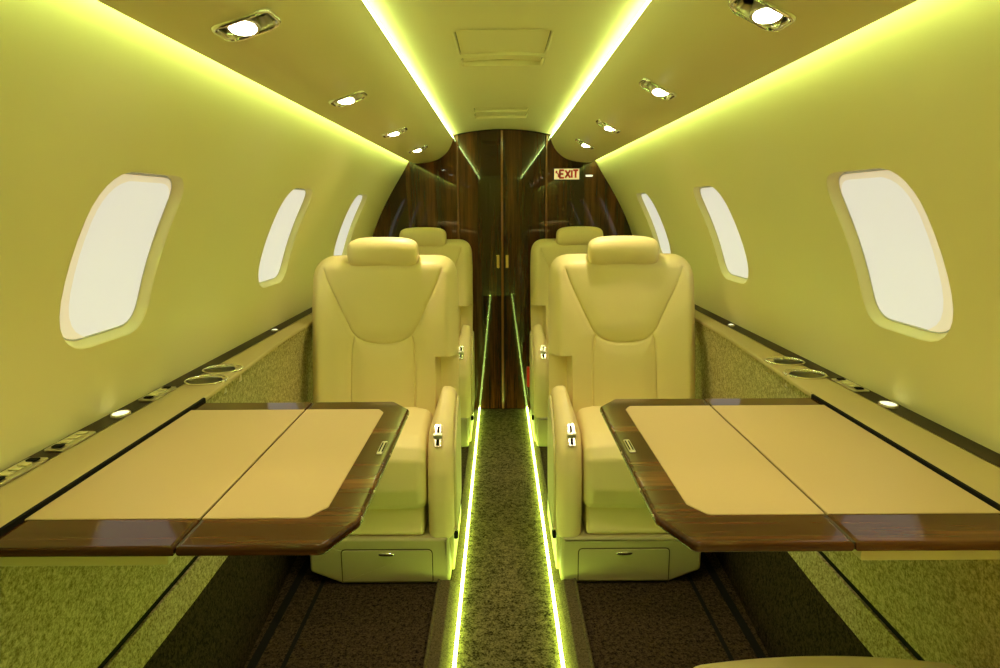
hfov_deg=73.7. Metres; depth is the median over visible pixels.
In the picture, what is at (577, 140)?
spotlight
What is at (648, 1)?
light strip
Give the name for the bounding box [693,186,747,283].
window
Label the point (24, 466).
control panel
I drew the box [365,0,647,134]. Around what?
ceiling
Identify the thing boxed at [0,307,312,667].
ledge
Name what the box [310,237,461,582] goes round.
seat
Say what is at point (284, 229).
window
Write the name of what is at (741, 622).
track
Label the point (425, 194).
wall
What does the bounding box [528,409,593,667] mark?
kerb
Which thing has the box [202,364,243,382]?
cup holder
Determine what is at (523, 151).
door
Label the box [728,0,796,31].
spotlight
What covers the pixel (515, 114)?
ceiling hatch
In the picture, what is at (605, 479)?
seat cushion
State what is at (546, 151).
trim
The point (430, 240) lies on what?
seat
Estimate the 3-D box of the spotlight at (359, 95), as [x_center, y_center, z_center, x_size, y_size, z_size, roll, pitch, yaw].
[-0.340,-0.538,1.491,0.080,0.052,0.073,0,11,0]
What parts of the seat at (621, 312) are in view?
panel, armrest, control knob, backrest, drawer, drawer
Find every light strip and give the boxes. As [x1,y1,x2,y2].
[362,0,453,137]
[452,407,479,667]
[526,407,564,667]
[550,0,650,136]
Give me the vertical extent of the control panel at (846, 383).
0.006 m
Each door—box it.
[458,130,501,408]
[503,130,545,407]
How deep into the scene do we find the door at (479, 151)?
3.54 m
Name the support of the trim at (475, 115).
attached to the wall at (425, 194)
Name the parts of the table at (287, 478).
label plate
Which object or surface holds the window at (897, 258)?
in the wall at (913, 93)
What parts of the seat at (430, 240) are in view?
backrest, armrest, panel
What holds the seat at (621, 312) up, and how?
on the floor
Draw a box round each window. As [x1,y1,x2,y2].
[60,172,183,348]
[258,188,312,287]
[334,194,366,255]
[636,193,670,253]
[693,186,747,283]
[826,168,952,341]
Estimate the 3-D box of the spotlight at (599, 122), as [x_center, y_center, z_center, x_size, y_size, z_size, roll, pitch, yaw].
[0.343,-0.666,2.108,0.075,0.058,0.073,0,11,0]
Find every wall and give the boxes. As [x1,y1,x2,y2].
[0,0,408,486]
[373,134,631,238]
[595,0,999,467]
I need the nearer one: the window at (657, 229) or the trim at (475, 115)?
the window at (657, 229)
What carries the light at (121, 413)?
on the ledge at (189, 611)
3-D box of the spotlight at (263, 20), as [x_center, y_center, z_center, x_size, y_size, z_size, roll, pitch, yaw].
[-0.339,-0.424,0.891,0.080,0.052,0.073,0,11,0]
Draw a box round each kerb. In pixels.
[423,410,478,667]
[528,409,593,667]
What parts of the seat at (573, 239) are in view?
panel, armrest, backrest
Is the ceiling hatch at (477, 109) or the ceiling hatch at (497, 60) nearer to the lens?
the ceiling hatch at (497, 60)
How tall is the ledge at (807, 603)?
0.735 m
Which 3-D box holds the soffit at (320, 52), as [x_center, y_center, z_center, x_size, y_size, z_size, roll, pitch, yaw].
[-0.343,-0.493,1.056,0.213,0.124,4.860,0,11,0]
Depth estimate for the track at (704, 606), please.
1.81 m
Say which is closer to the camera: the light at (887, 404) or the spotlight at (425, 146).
the light at (887, 404)
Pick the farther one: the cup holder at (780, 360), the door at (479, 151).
the door at (479, 151)
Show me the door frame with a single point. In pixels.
(501, 131)
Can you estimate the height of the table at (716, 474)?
0.039 m
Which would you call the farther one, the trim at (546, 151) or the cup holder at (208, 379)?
the trim at (546, 151)
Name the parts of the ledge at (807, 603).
carpet panel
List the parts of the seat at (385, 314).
backrest, drawer, drawer, control knob, armrest, panel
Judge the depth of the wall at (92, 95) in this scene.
1.08 m
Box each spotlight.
[211,7,280,41]
[328,89,366,106]
[382,126,407,137]
[408,145,427,152]
[575,138,594,148]
[596,118,620,132]
[639,77,676,99]
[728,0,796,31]
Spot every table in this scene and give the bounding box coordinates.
[0,402,408,565]
[600,398,999,559]
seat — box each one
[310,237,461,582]
[399,227,474,446]
[527,226,602,446]
[547,236,700,580]
[694,656,956,667]
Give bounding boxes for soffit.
[97,0,452,163]
[550,0,917,162]
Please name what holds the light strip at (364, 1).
attached to the soffit at (320, 52)
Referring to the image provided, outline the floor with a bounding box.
[244,407,769,667]
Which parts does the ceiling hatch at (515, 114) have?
hatch panel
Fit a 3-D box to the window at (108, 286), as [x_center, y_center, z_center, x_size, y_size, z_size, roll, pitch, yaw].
[-0.644,-0.127,1.140,0.136,0.289,0.279,0,11,0]
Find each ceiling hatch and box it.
[452,29,553,55]
[459,56,545,66]
[472,107,528,112]
[473,112,528,118]
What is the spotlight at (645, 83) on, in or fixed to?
attached to the soffit at (702, 52)
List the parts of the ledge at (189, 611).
carpet panel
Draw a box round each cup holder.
[184,374,228,393]
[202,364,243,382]
[764,356,804,373]
[783,368,826,387]
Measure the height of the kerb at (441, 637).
0.026 m
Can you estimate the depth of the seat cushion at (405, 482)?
1.93 m
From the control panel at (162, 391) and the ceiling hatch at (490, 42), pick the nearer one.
the control panel at (162, 391)
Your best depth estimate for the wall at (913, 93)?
1.18 m
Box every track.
[246,555,309,667]
[280,576,326,667]
[686,573,734,660]
[701,552,766,658]
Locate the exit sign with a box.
[553,168,579,179]
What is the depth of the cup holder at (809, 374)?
1.52 m
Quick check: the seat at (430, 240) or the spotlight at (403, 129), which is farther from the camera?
the seat at (430, 240)
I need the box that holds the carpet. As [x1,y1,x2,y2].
[456,409,560,667]
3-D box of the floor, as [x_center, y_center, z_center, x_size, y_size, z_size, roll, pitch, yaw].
[0.021,0.881,1.342,1.400,0.030,4.910,0,11,0]
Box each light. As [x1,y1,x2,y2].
[110,410,130,418]
[878,400,898,408]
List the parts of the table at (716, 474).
label plate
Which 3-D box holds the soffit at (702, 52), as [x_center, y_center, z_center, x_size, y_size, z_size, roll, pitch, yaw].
[0.369,-0.498,1.056,0.213,0.124,4.860,0,11,0]
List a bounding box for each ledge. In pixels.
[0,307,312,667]
[695,304,999,667]
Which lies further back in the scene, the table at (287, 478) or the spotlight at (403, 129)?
the spotlight at (403, 129)
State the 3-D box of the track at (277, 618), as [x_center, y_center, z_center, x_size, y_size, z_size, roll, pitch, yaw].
[-0.609,0.750,1.973,0.022,0.002,3.400,0,11,0]
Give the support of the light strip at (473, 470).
on the floor
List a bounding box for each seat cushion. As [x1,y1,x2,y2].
[368,407,432,508]
[575,406,647,507]
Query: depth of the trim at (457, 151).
3.47 m
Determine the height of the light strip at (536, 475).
0.018 m
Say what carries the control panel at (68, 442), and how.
on the ledge at (189, 611)
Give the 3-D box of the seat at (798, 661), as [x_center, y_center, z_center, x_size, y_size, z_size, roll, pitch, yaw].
[0.420,0.697,0.509,0.506,0.632,1.029,0,11,0]
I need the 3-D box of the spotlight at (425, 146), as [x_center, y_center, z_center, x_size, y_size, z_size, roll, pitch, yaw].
[-0.341,-0.780,2.773,0.080,0.052,0.073,0,11,0]
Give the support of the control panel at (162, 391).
on the ledge at (189, 611)
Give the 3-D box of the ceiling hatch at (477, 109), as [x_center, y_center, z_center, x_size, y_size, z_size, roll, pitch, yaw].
[0.004,-0.916,2.712,0.228,0.013,0.136,0,11,0]
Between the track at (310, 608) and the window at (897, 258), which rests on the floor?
the track at (310, 608)
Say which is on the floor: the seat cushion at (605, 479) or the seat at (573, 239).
the seat at (573, 239)
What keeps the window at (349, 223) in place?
in the wall at (92, 95)
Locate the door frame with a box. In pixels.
[500,130,503,408]
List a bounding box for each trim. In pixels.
[456,135,459,238]
[457,115,545,406]
[545,135,547,238]
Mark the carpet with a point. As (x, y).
(507, 614)
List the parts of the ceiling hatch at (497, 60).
hatch panel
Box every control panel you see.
[0,457,47,485]
[44,431,95,451]
[138,386,175,401]
[831,378,868,391]
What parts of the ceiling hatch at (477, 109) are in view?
hatch panel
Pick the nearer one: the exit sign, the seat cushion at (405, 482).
the seat cushion at (405, 482)

